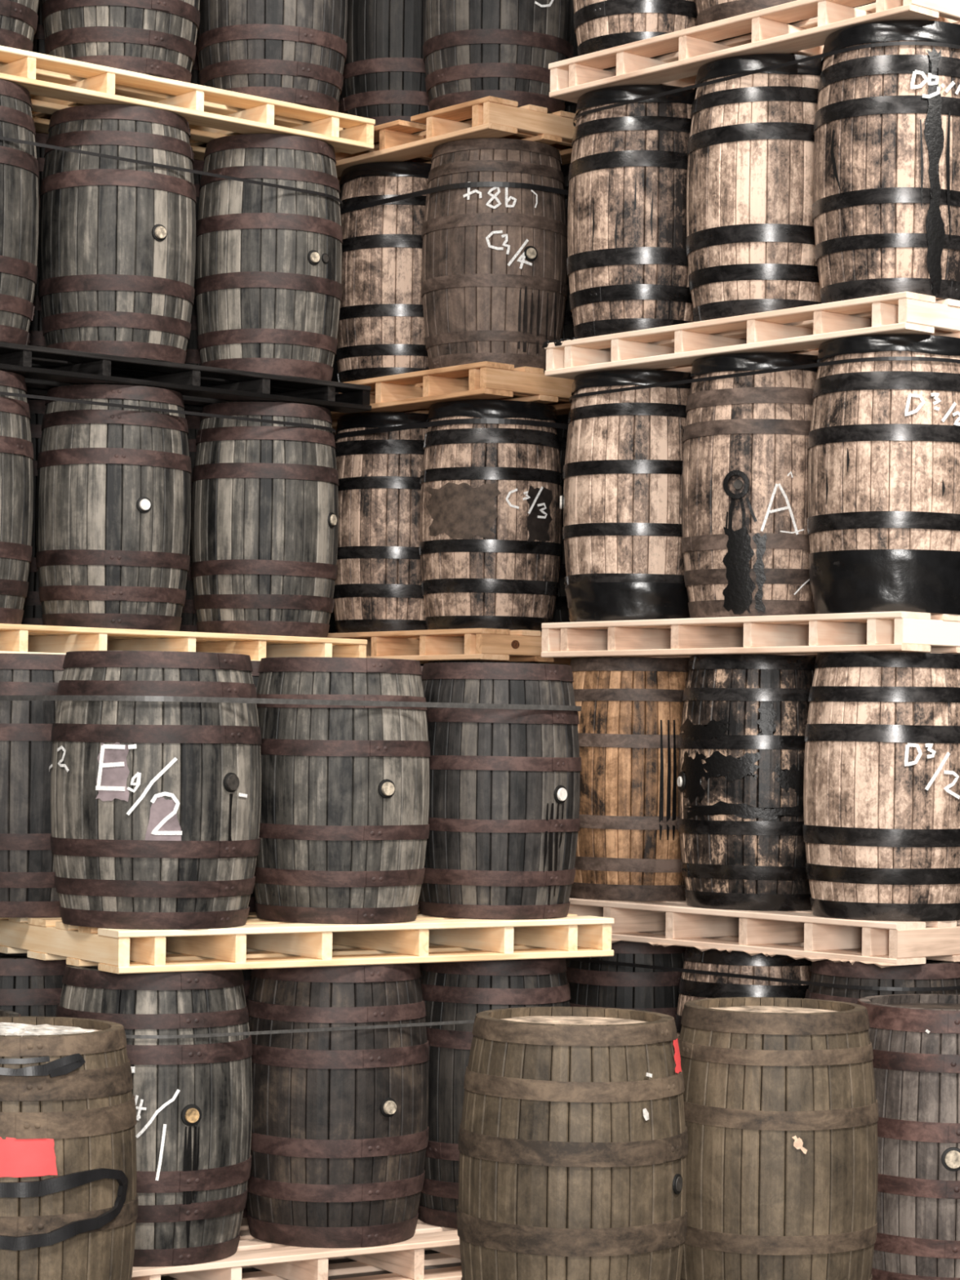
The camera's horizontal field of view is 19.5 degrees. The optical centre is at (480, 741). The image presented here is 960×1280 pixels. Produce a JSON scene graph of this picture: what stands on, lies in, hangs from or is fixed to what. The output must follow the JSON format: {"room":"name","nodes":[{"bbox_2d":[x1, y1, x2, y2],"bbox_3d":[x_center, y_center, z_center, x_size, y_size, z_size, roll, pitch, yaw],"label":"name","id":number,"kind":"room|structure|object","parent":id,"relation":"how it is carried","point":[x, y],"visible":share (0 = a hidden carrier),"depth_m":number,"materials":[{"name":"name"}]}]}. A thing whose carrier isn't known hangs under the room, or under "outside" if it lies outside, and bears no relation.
{"room":"barrel warehouse","nodes":[
{"label":"barrel warehouse","id":0,"kind":"room"},
{"bbox_2d":[160,1249,461,1279],"bbox_3d":[-0.026,1.820,3.600,14.000,0.200,21.200,1,0,0],"label":"floor","id":1,"kind":"structure","parent":0,"point":[426,1251],"depth_m":9.07,"materials":[{"name":"concrete"}]},
{"bbox_2d":[0,1009,21,1016],"bbox_3d":[-1.638,1.255,8.340,0.600,0.883,0.600,1,0,11],"label":"barrel","id":2,"kind":"object","parent":1,"relation":"on","point":[2,1012],"visible":0.04,"depth_m":8.44,"materials":[{"name":"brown wood"}]},
{"bbox_2d":[0,1016,137,1279],"bbox_3d":[-1.250,1.238,7.613,0.636,0.928,0.651,1,0,0],"label":"barrel","id":3,"kind":"object","parent":1,"relation":"on","point":[68,1197],"visible":0.98,"depth_m":7.37,"materials":[{"name":"brown wood"}]},
{"bbox_2d":[0,1022,95,1036],"bbox_3d":[-1.241,0.788,7.623,0.384,0.010,0.402,1,0,0],"label":"lid","id":4,"kind":"object","parent":3,"relation":"on","point":[6,1028],"visible":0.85,"depth_m":7.66,"materials":[{"name":"beige wood"}]},
{"bbox_2d":[131,1217,462,1279],"bbox_3d":[-0.649,1.641,9.236,1.785,0.140,1.200,1,0,-32],"label":"wooden pallet","id":5,"kind":"object","parent":1,"relation":"on","point":[407,1260],"visible":0.13,"depth_m":8.81,"materials":[{"name":"brown wood"}]},
{"bbox_2d":[0,952,66,1017],"bbox_3d":[-1.486,1.120,9.041,0.604,0.878,0.600,1,0,0],"label":"barrel","id":6,"kind":"object","parent":5,"relation":"on","point":[29,987],"visible":0.09,"depth_m":8.78,"materials":[{"name":"grey wood"}]},
{"bbox_2d":[0,908,613,973],"bbox_3d":[-0.635,0.628,9.236,1.786,0.126,1.200,1,0,-32],"label":"wooden pallet","id":7,"kind":"object","parent":6,"relation":"on","point":[258,944],"visible":0.74,"depth_m":8.80,"materials":[{"name":"yellow wood"}]},
{"bbox_2d":[0,653,65,917],"bbox_3d":[-1.474,0.137,9.045,0.600,0.829,0.607,1,0,0],"label":"barrel","id":8,"kind":"object","parent":7,"relation":"on","point":[28,889],"visible":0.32,"depth_m":8.76,"materials":[{"name":"grey wood"}]},
{"bbox_2d":[48,650,261,928],"bbox_3d":[-0.997,0.144,8.614,0.645,0.829,0.650,1,0,0],"label":"barrel","id":9,"kind":"object","parent":7,"relation":"on","point":[155,806],"visible":0.98,"depth_m":8.35,"materials":[{"name":"grey wood"}]},
{"bbox_2d":[0,695,581,711],"bbox_3d":[-0.721,-0.124,9.165,1.978,0.016,1.240,1,0,-34],"label":"strap","id":10,"kind":"object","parent":9,"relation":"attached to","point":[113,698],"visible":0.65,"depth_m":8.55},
{"bbox_2d":[248,660,260,911],"bbox_3d":[-0.888,0.146,9.427,0.566,0.829,0.560,1,0,-23],"label":"barrel","id":11,"kind":"object","parent":7,"relation":"on","point":[255,664],"visible":0.02,"depth_m":9.22,"materials":[{"name":"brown wood"}]},
{"bbox_2d":[253,657,430,924],"bbox_3d":[-0.452,0.152,8.964,0.585,0.829,0.585,1,0,11],"label":"barrel","id":12,"kind":"object","parent":7,"relation":"on","point":[344,834],"visible":0.87,"depth_m":8.72,"materials":[{"name":"grey wood"}]},
{"bbox_2d":[417,662,581,919],"bbox_3d":[0.052,0.159,9.283,0.566,0.829,0.567,1,0,0],"label":"barrel","id":13,"kind":"object","parent":7,"relation":"on","point":[504,821],"visible":0.88,"depth_m":9.05,"materials":[{"name":"grey wood"}]},
{"bbox_2d":[55,964,252,1266],"bbox_3d":[-1.010,1.127,8.613,0.615,0.878,0.621,1,0,0],"label":"barrel","id":14,"kind":"object","parent":5,"relation":"on","point":[193,1095],"visible":0.72,"depth_m":8.36,"materials":[{"name":"grey wood"}]},
{"bbox_2d":[125,1019,474,1038],"bbox_3d":[-0.734,0.880,9.156,1.981,0.010,1.219,1,0,-33],"label":"strap","id":15,"kind":"object","parent":14,"relation":"attached to","point":[238,1033],"visible":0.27,"depth_m":8.54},
{"bbox_2d":[242,968,251,1217],"bbox_3d":[-0.896,1.128,9.430,0.566,0.878,0.560,1,0,-30],"label":"barrel","id":16,"kind":"object","parent":5,"relation":"on","point":[246,972],"visible":0.02,"depth_m":9.21,"materials":[{"name":"brown wood"}]},
{"bbox_2d":[245,963,429,1248],"bbox_3d":[-0.467,1.134,8.963,0.608,0.878,0.608,1,0,0],"label":"barrel","id":17,"kind":"object","parent":5,"relation":"on","point":[340,1128],"visible":0.86,"depth_m":8.71,"materials":[{"name":"grey wood"}]},
{"bbox_2d":[417,958,570,1228],"bbox_3d":[0.037,1.142,9.284,0.544,0.878,0.544,1,0,0],"label":"barrel","id":18,"kind":"object","parent":5,"relation":"on","point":[452,991],"visible":0.32,"depth_m":9.07,"materials":[{"name":"grey wood"}]},
{"bbox_2d":[456,1006,688,1279],"bbox_3d":[0.261,1.250,7.920,0.652,0.948,0.652,1,0,0],"label":"barrel","id":19,"kind":"object","parent":1,"relation":"on","point":[573,1138],"visible":1,"depth_m":7.65,"materials":[{"name":"brown wood"}]},
{"bbox_2d":[677,996,878,1279],"bbox_3d":[0.854,1.251,8.172,0.609,0.963,0.614,1,0,0],"label":"barrel","id":20,"kind":"object","parent":1,"relation":"on","point":[781,1106],"visible":0.84,"depth_m":7.91,"materials":[{"name":"brown wood"}]},
{"bbox_2d":[857,994,959,1279],"bbox_3d":[1.410,1.264,8.460,0.634,0.953,0.646,1,0,0],"label":"barrel","id":21,"kind":"object","parent":1,"relation":"on","point":[915,1038],"visible":0.63,"depth_m":8.20,"materials":[{"name":"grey wood"}]},
{"bbox_3d":[1.205,1.672,9.958,1.200,0.130,1.707,1,0,-41],"label":"wooden pallet","id":22,"kind":"object","parent":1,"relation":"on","visible":0},
{"bbox_2d":[565,940,686,1020],"bbox_3d":[0.556,1.152,10.218,0.560,0.893,0.566,1,0,0],"label":"barrel","id":23,"kind":"object","parent":22,"relation":"on","point":[592,984],"visible":0.21,"depth_m":9.97,"materials":[{"name":"grey wood"}]},
{"bbox_2d":[675,946,812,1036],"bbox_3d":[0.963,1.157,9.748,0.578,0.893,0.578,1,0,0],"label":"barrel","id":24,"kind":"object","parent":22,"relation":"on","point":[692,986],"visible":0.09,"depth_m":9.51,"materials":[{"name":"brown wood"}]},
{"bbox_2d":[804,959,959,1004],"bbox_3d":[1.353,1.163,9.285,0.581,0.893,0.583,1,0,0],"label":"barrel","id":25,"kind":"object","parent":22,"relation":"on","point":[934,973],"visible":0.16,"depth_m":9.06,"materials":[{"name":"grey wood"}]},
{"bbox_2d":[564,957,959,991],"bbox_3d":[1.196,0.795,9.968,1.182,0.012,1.801,1,0,-40],"label":"strap","id":26,"kind":"object","parent":25,"relation":"attached to","point":[626,964],"visible":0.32,"depth_m":9.33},
{"bbox_2d":[568,897,959,968],"bbox_3d":[1.221,0.651,9.948,1.211,0.147,1.728,1,0,-41],"label":"wooden pallet","id":27,"kind":"object","parent":25,"relation":"on","point":[797,935],"visible":0.68,"depth_m":9.43,"materials":[{"name":"brown wood"}]},
{"bbox_2d":[569,657,689,901],"bbox_3d":[0.570,0.134,10.216,0.564,0.868,0.563,1,0,0],"label":"barrel","id":28,"kind":"object","parent":27,"relation":"on","point":[628,849],"visible":0.64,"depth_m":9.96,"materials":[{"name":"brown wood"}]},
{"bbox_2d":[676,654,816,911],"bbox_3d":[0.973,0.140,9.744,0.576,0.868,0.573,1,0,0],"label":"barrel","id":29,"kind":"object","parent":27,"relation":"on","point":[741,743],"visible":0.83,"depth_m":9.50,"materials":[{"name":"black wood"}]},
{"bbox_2d":[802,652,959,921],"bbox_3d":[1.370,0.146,9.282,0.591,0.868,0.591,1,0,0],"label":"barrel","id":30,"kind":"object","parent":27,"relation":"on","point":[881,828],"visible":1,"depth_m":9.04,"materials":[{"name":"beige wood"}]},
{"bbox_2d":[328,109,338,633],"bbox_3d":[0.047,-3.280,14.100,14.000,10.000,0.200,1,0,0],"label":"wall","id":31,"kind":"structure","parent":0,"point":[331,628],"depth_m":14.00,"materials":[{"name":"metal"}]},
{"bbox_3d":[-0.099,1.654,11.729,1.200,0.130,1.678,1,0,-40],"label":"wooden pallet","id":32,"kind":"object","parent":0,"visible":0},
{"bbox_3d":[-0.374,1.141,11.572,0.560,0.888,0.566,1,0,31],"label":"barrel","id":33,"kind":"object","parent":32,"relation":"on","visible":0},
{"bbox_3d":[-0.085,0.634,11.729,1.200,0.130,1.680,1,0,-40],"label":"wooden pallet","id":34,"kind":"object","parent":33,"relation":"on","visible":0},
{"bbox_2d":[427,661,547,663],"bbox_3d":[0.027,0.129,11.114,0.566,0.883,0.560,1,0,-30],"label":"barrel","id":35,"kind":"object","parent":34,"relation":"on","point":[430,661],"visible":0.02,"depth_m":10.90,"materials":[{"name":"black wood"}]},
{"bbox_3d":[-0.356,0.123,11.577,0.560,0.883,0.566,1,0,35],"label":"barrel","id":36,"kind":"object","parent":34,"relation":"on","visible":0},
{"bbox_2d":[327,627,571,665],"bbox_3d":[-0.070,-0.376,11.729,1.200,0.120,1.678,1,0,-40],"label":"wooden pallet","id":37,"kind":"object","parent":36,"relation":"on","point":[480,644],"visible":0.44,"depth_m":10.97,"materials":[{"name":"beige wood"}]},
{"bbox_2d":[333,412,428,632],"bbox_3d":[-0.342,-0.886,11.578,0.566,0.893,0.571,1,0,0],"label":"barrel","id":38,"kind":"object","parent":37,"relation":"on","point":[378,588],"visible":0.53,"depth_m":11.32,"materials":[{"name":"beige wood"}]},
{"bbox_2d":[418,400,562,631],"bbox_3d":[0.044,-0.881,11.119,0.568,0.893,0.576,1,0,0],"label":"barrel","id":39,"kind":"object","parent":37,"relation":"on","point":[491,546],"visible":0.92,"depth_m":10.88,"materials":[{"name":"beige wood"}]},
{"bbox_2d":[333,417,568,442],"bbox_3d":[-0.057,-1.244,11.730,1.161,0.020,1.663,1,0,-40],"label":"strap","id":40,"kind":"object","parent":39,"relation":"attached to","point":[475,420],"visible":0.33,"depth_m":10.96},
{"bbox_2d":[330,360,573,434],"bbox_3d":[-0.056,-1.394,11.729,1.200,0.125,1.679,1,0,-40],"label":"wooden pallet","id":41,"kind":"object","parent":39,"relation":"on","point":[415,392],"visible":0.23,"depth_m":10.96,"materials":[{"name":"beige wood"}]},
{"bbox_2d":[334,161,431,382],"bbox_3d":[-0.327,-1.904,11.573,0.569,0.888,0.565,1,0,0],"label":"barrel","id":42,"kind":"object","parent":41,"relation":"on","point":[381,332],"visible":0.54,"depth_m":11.32,"materials":[{"name":"beige wood"}]},
{"bbox_2d":[421,137,567,372],"bbox_3d":[0.061,-1.898,11.115,0.586,0.888,0.585,1,0,0],"label":"barrel","id":43,"kind":"object","parent":41,"relation":"on","point":[494,286],"visible":0.92,"depth_m":10.88,"materials":[{"name":"brown wood"}]},
{"bbox_2d":[340,181,568,214],"bbox_3d":[-0.050,-2.157,11.727,1.177,0.020,1.663,1,0,-40],"label":"strap","id":44,"kind":"object","parent":43,"relation":"attached to","point":[488,184],"visible":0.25,"depth_m":10.93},
{"bbox_2d":[334,95,576,196],"bbox_3d":[-0.041,-2.408,11.730,1.200,0.124,1.679,1,0,-40],"label":"wooden pallet","id":45,"kind":"object","parent":43,"relation":"on","point":[491,117],"visible":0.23,"depth_m":10.97,"materials":[{"name":"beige wood"}]},
{"bbox_2d":[338,0,429,143],"bbox_3d":[-0.314,-2.919,11.574,0.560,0.888,0.560,1,0,0],"label":"barrel","id":46,"kind":"object","parent":45,"relation":"on","point":[384,73],"visible":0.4,"depth_m":11.32,"materials":[{"name":"grey wood"}]},
{"bbox_2d":[422,0,573,121],"bbox_3d":[0.072,-2.913,11.116,0.620,0.888,0.620,1,0,0],"label":"barrel","id":47,"kind":"object","parent":45,"relation":"on","point":[473,50],"visible":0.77,"depth_m":10.87,"materials":[{"name":"grey wood"}]},
{"bbox_2d":[564,24,577,113],"bbox_3d":[0.531,-2.907,11.499,0.566,0.888,0.560,1,0,-18],"label":"barrel","id":48,"kind":"object","parent":45,"relation":"on","point":[571,107],"visible":0.02,"depth_m":11.29,"materials":[{"name":"black wood"}]},
{"bbox_2d":[560,163,574,339],"bbox_3d":[0.522,-1.892,11.501,0.566,0.888,0.560,1,0,-24],"label":"barrel","id":49,"kind":"object","parent":41,"relation":"on","point":[568,325],"visible":0.02,"depth_m":11.29,"materials":[{"name":"black wood"}]},
{"bbox_2d":[552,413,570,622],"bbox_3d":[0.503,-0.874,11.498,0.566,0.893,0.560,1,0,-28],"label":"barrel","id":50,"kind":"object","parent":37,"relation":"on","point":[561,615],"visible":0.06,"depth_m":11.30,"materials":[{"name":"black wood"}]},
{"bbox_3d":[-1.639,0.637,10.920,2.079,0.119,1.200,1,0,-41],"label":"wooden pallet","id":51,"kind":"object","parent":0,"visible":0},
{"bbox_3d":[-0.872,0.149,11.118,0.576,0.878,0.570,1,0,-25],"label":"barrel","id":52,"kind":"object","parent":51,"relation":"on","visible":0},
{"bbox_2d":[0,623,367,661],"bbox_3d":[-1.626,-0.363,10.920,2.078,0.120,1.200,1,0,-41],"label":"wooden pallet","id":53,"kind":"object","parent":52,"relation":"on","point":[14,638],"visible":0.59,"depth_m":10.70,"materials":[{"name":"yellow wood"}]},
{"bbox_2d":[0,370,33,624],"bbox_3d":[-1.922,-0.882,10.206,0.580,0.908,0.581,1,0,0],"label":"barrel","id":54,"kind":"object","parent":53,"relation":"on","point":[16,448],"visible":0.96,"depth_m":10.08,"materials":[{"name":"grey wood"}]},
{"bbox_2d":[21,399,45,625],"bbox_3d":[-1.802,-0.880,11.154,0.576,0.908,0.570,1,0,5],"label":"barrel","id":55,"kind":"object","parent":53,"relation":"on","point":[33,609],"visible":0.06,"depth_m":10.90,"materials":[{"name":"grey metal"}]},
{"bbox_2d":[35,384,191,631],"bbox_3d":[-1.394,-0.874,10.655,0.584,0.908,0.588,1,0,0],"label":"barrel","id":56,"kind":"object","parent":53,"relation":"on","point":[113,501],"visible":0.94,"depth_m":10.41,"materials":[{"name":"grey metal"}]},
{"bbox_2d":[179,415,200,631],"bbox_3d":[-1.284,-0.872,11.602,0.576,0.908,0.570,1,0,-25],"label":"barrel","id":57,"kind":"object","parent":53,"relation":"on","point":[189,619],"visible":0.02,"depth_m":11.36,"materials":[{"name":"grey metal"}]},
{"bbox_2d":[191,401,338,637],"bbox_3d":[-0.854,-0.866,11.120,0.582,0.908,0.582,1,0,0],"label":"barrel","id":58,"kind":"object","parent":53,"relation":"on","point":[264,511],"visible":0.93,"depth_m":10.88,"materials":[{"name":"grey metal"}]},
{"bbox_2d":[0,391,335,435],"bbox_3d":[-1.594,-1.245,10.919,1.965,0.012,1.218,1,0,-40],"label":"strap","id":59,"kind":"object","parent":58,"relation":"attached to","point":[6,393],"visible":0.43,"depth_m":10.48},
{"bbox_2d":[0,342,371,416],"bbox_3d":[-1.611,-1.383,10.920,2.080,0.100,1.200,1,0,-41],"label":"wooden pallet","id":60,"kind":"object","parent":58,"relation":"on","point":[43,369],"visible":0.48,"depth_m":10.65,"materials":[{"name":"black wood"}]},
{"bbox_2d":[0,79,39,345],"bbox_3d":[-1.907,-1.907,10.209,0.590,0.938,0.595,1,0,0],"label":"barrel","id":61,"kind":"object","parent":60,"relation":"on","point":[19,163],"visible":0.96,"depth_m":10.07,"materials":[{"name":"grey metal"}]},
{"bbox_2d":[27,133,48,346],"bbox_3d":[-1.794,-1.905,11.155,0.576,0.938,0.570,1,0,11],"label":"barrel","id":62,"kind":"object","parent":60,"relation":"on","point":[37,338],"visible":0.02,"depth_m":10.89,"materials":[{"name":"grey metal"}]},
{"bbox_2d":[38,104,196,364],"bbox_3d":[-1.379,-1.899,10.658,0.592,0.938,0.592,1,0,0],"label":"barrel","id":63,"kind":"object","parent":60,"relation":"on","point":[117,237],"visible":0.94,"depth_m":10.41,"materials":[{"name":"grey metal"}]},
{"bbox_2d":[184,160,204,365],"bbox_3d":[-1.264,-1.897,11.604,0.576,0.938,0.570,1,0,-19],"label":"barrel","id":64,"kind":"object","parent":60,"relation":"on","point":[193,355],"visible":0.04,"depth_m":11.36,"materials":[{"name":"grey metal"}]},
{"bbox_2d":[194,133,342,381],"bbox_3d":[-0.839,-1.891,11.119,0.587,0.938,0.587,1,0,0],"label":"barrel","id":65,"kind":"object","parent":60,"relation":"on","point":[268,286],"visible":0.85,"depth_m":10.88,"materials":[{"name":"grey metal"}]},
{"bbox_2d":[0,136,342,208],"bbox_3d":[-1.581,-2.150,10.906,1.990,0.012,1.238,1,0,-41],"label":"strap","id":66,"kind":"object","parent":65,"relation":"attached to","point":[2,138],"visible":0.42,"depth_m":10.45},
{"bbox_2d":[0,45,375,160],"bbox_3d":[-1.596,-2.433,10.920,2.077,0.120,1.200,1,0,-41],"label":"wooden pallet","id":67,"kind":"object","parent":65,"relation":"on","point":[53,83],"visible":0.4,"depth_m":10.65,"materials":[{"name":"yellow wood"}]},
{"bbox_2d":[0,0,39,51],"bbox_3d":[-1.893,-2.951,10.206,0.590,0.908,0.590,1,0,0],"label":"barrel","id":68,"kind":"object","parent":67,"relation":"on","point":[18,18],"visible":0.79,"depth_m":10.08,"materials":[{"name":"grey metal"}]},
{"bbox_2d":[32,0,45,54],"bbox_3d":[-1.773,-2.950,11.154,0.576,0.908,0.570,1,0,9],"label":"barrel","id":69,"kind":"object","parent":67,"relation":"on","point":[38,42],"visible":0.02,"depth_m":10.88,"materials":[{"name":"grey wood"}]},
{"bbox_2d":[41,0,199,83],"bbox_3d":[-1.364,-2.944,10.658,0.599,0.908,0.600,1,0,31],"label":"barrel","id":70,"kind":"object","parent":67,"relation":"on","point":[154,37],"visible":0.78,"depth_m":10.42,"materials":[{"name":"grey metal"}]},
{"bbox_2d":[190,39,199,84],"bbox_3d":[-1.254,-2.942,11.602,0.576,0.908,0.570,1,0,-21],"label":"barrel","id":71,"kind":"object","parent":67,"relation":"on","point":[195,68],"visible":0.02,"depth_m":11.35,"materials":[{"name":"grey wood"}]},
{"bbox_2d":[195,0,347,111],"bbox_3d":[-0.825,-2.936,11.119,0.599,0.908,0.600,1,0,0],"label":"barrel","id":72,"kind":"object","parent":67,"relation":"on","point":[295,51],"visible":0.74,"depth_m":10.87,"materials":[{"name":"grey wood"}]},
{"bbox_3d":[1.032,0.141,10.617,0.560,0.868,0.566,1,0,15],"label":"barrel","id":73,"kind":"object","parent":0,"visible":0},
{"bbox_2d":[541,611,959,658],"bbox_3d":[1.234,-0.355,9.958,1.200,0.125,1.709,1,0,-41],"label":"wooden pallet","id":74,"kind":"object","parent":73,"relation":"on","point":[811,634],"visible":0.8,"depth_m":9.51,"materials":[{"name":"brown wood"}]},
{"bbox_2d":[560,369,691,622],"bbox_3d":[0.579,-0.876,10.216,0.576,0.898,0.566,1,0,0],"label":"barrel","id":75,"kind":"object","parent":74,"relation":"on","point":[620,502],"visible":0.73,"depth_m":9.97,"materials":[{"name":"beige wood"}]},
{"bbox_2d":[681,352,818,617],"bbox_3d":[0.990,-0.870,9.742,0.575,0.898,0.579,1,0,0],"label":"barrel","id":76,"kind":"object","parent":74,"relation":"on","point":[745,541],"visible":0.74,"depth_m":9.49,"materials":[{"name":"beige wood"}]},
{"bbox_2d":[807,334,959,614],"bbox_3d":[1.382,-0.864,9.285,0.590,0.898,0.590,1,0,0],"label":"barrel","id":77,"kind":"object","parent":74,"relation":"on","point":[883,447],"visible":0.94,"depth_m":9.03,"materials":[{"name":"beige wood"}]},
{"bbox_2d":[568,356,959,403],"bbox_3d":[1.226,-1.235,9.967,1.183,0.012,1.805,1,0,-40],"label":"strap","id":78,"kind":"object","parent":77,"relation":"attached to","point":[877,358],"visible":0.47,"depth_m":9.35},
{"bbox_3d":[1.049,-0.869,10.623,0.560,0.898,0.566,1,0,24],"label":"barrel","id":79,"kind":"object","parent":74,"relation":"on","visible":0},
{"bbox_2d":[542,291,959,379],"bbox_3d":[1.241,-1.382,9.964,1.204,0.128,1.727,1,0,-41],"label":"wooden pallet","id":80,"kind":"object","parent":79,"relation":"on","point":[802,330],"visible":0.66,"depth_m":9.51,"materials":[{"name":"brown wood"}]},
{"bbox_2d":[566,84,695,338],"bbox_3d":[0.599,-1.893,10.213,0.561,0.893,0.564,1,0,0],"label":"barrel","id":81,"kind":"object","parent":80,"relation":"on","point":[628,269],"visible":0.66,"depth_m":9.97,"materials":[{"name":"beige wood"}]},
{"bbox_2d":[685,53,822,322],"bbox_3d":[1.004,-1.887,9.745,0.572,0.893,0.571,1,0,0],"label":"barrel","id":82,"kind":"object","parent":80,"relation":"on","point":[750,244],"visible":0.71,"depth_m":9.49,"materials":[{"name":"beige wood"}]},
{"bbox_2d":[812,19,959,303],"bbox_3d":[1.401,-1.882,9.281,0.591,0.893,0.590,1,0,0],"label":"barrel","id":83,"kind":"object","parent":80,"relation":"on","point":[886,206],"visible":0.93,"depth_m":9.03,"materials":[{"name":"beige wood"}]},
{"bbox_2d":[573,40,959,127],"bbox_3d":[1.240,-2.250,9.968,1.182,0.012,1.801,1,0,-40],"label":"strap","id":84,"kind":"object","parent":83,"relation":"attached to","point":[888,43],"visible":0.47,"depth_m":9.37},
{"bbox_3d":[1.061,-1.887,10.617,0.560,0.893,0.566,1,0,29],"label":"barrel","id":85,"kind":"object","parent":80,"relation":"on","visible":0},
{"bbox_2d":[548,0,959,102],"bbox_3d":[1.263,-2.395,9.958,1.200,0.124,1.709,1,0,-41],"label":"wooden pallet","id":86,"kind":"object","parent":85,"relation":"on","point":[571,78],"visible":0.38,"depth_m":9.61,"materials":[{"name":"brown wood"}]},
{"bbox_2d":[573,0,697,70],"bbox_3d":[0.611,-2.913,10.215,0.568,0.893,0.561,1,0,0],"label":"barrel","id":87,"kind":"object","parent":86,"relation":"on","point":[598,24],"visible":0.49,"depth_m":9.99,"materials":[{"name":"beige wood"}]},
{"bbox_2d":[693,0,817,42],"bbox_3d":[1.018,-2.907,9.745,0.572,0.893,0.572,1,0,0],"label":"barrel","id":88,"kind":"object","parent":86,"relation":"on","point":[708,11],"visible":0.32,"depth_m":9.56,"materials":[{"name":"beige wood"}]},
{"bbox_2d":[853,1,875,8],"bbox_3d":[1.483,-2.901,10.151,0.566,0.893,0.560,1,0,-41],"label":"barrel","id":89,"kind":"object","parent":86,"relation":"on","point":[874,2],"visible":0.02,"depth_m":9.92,"materials":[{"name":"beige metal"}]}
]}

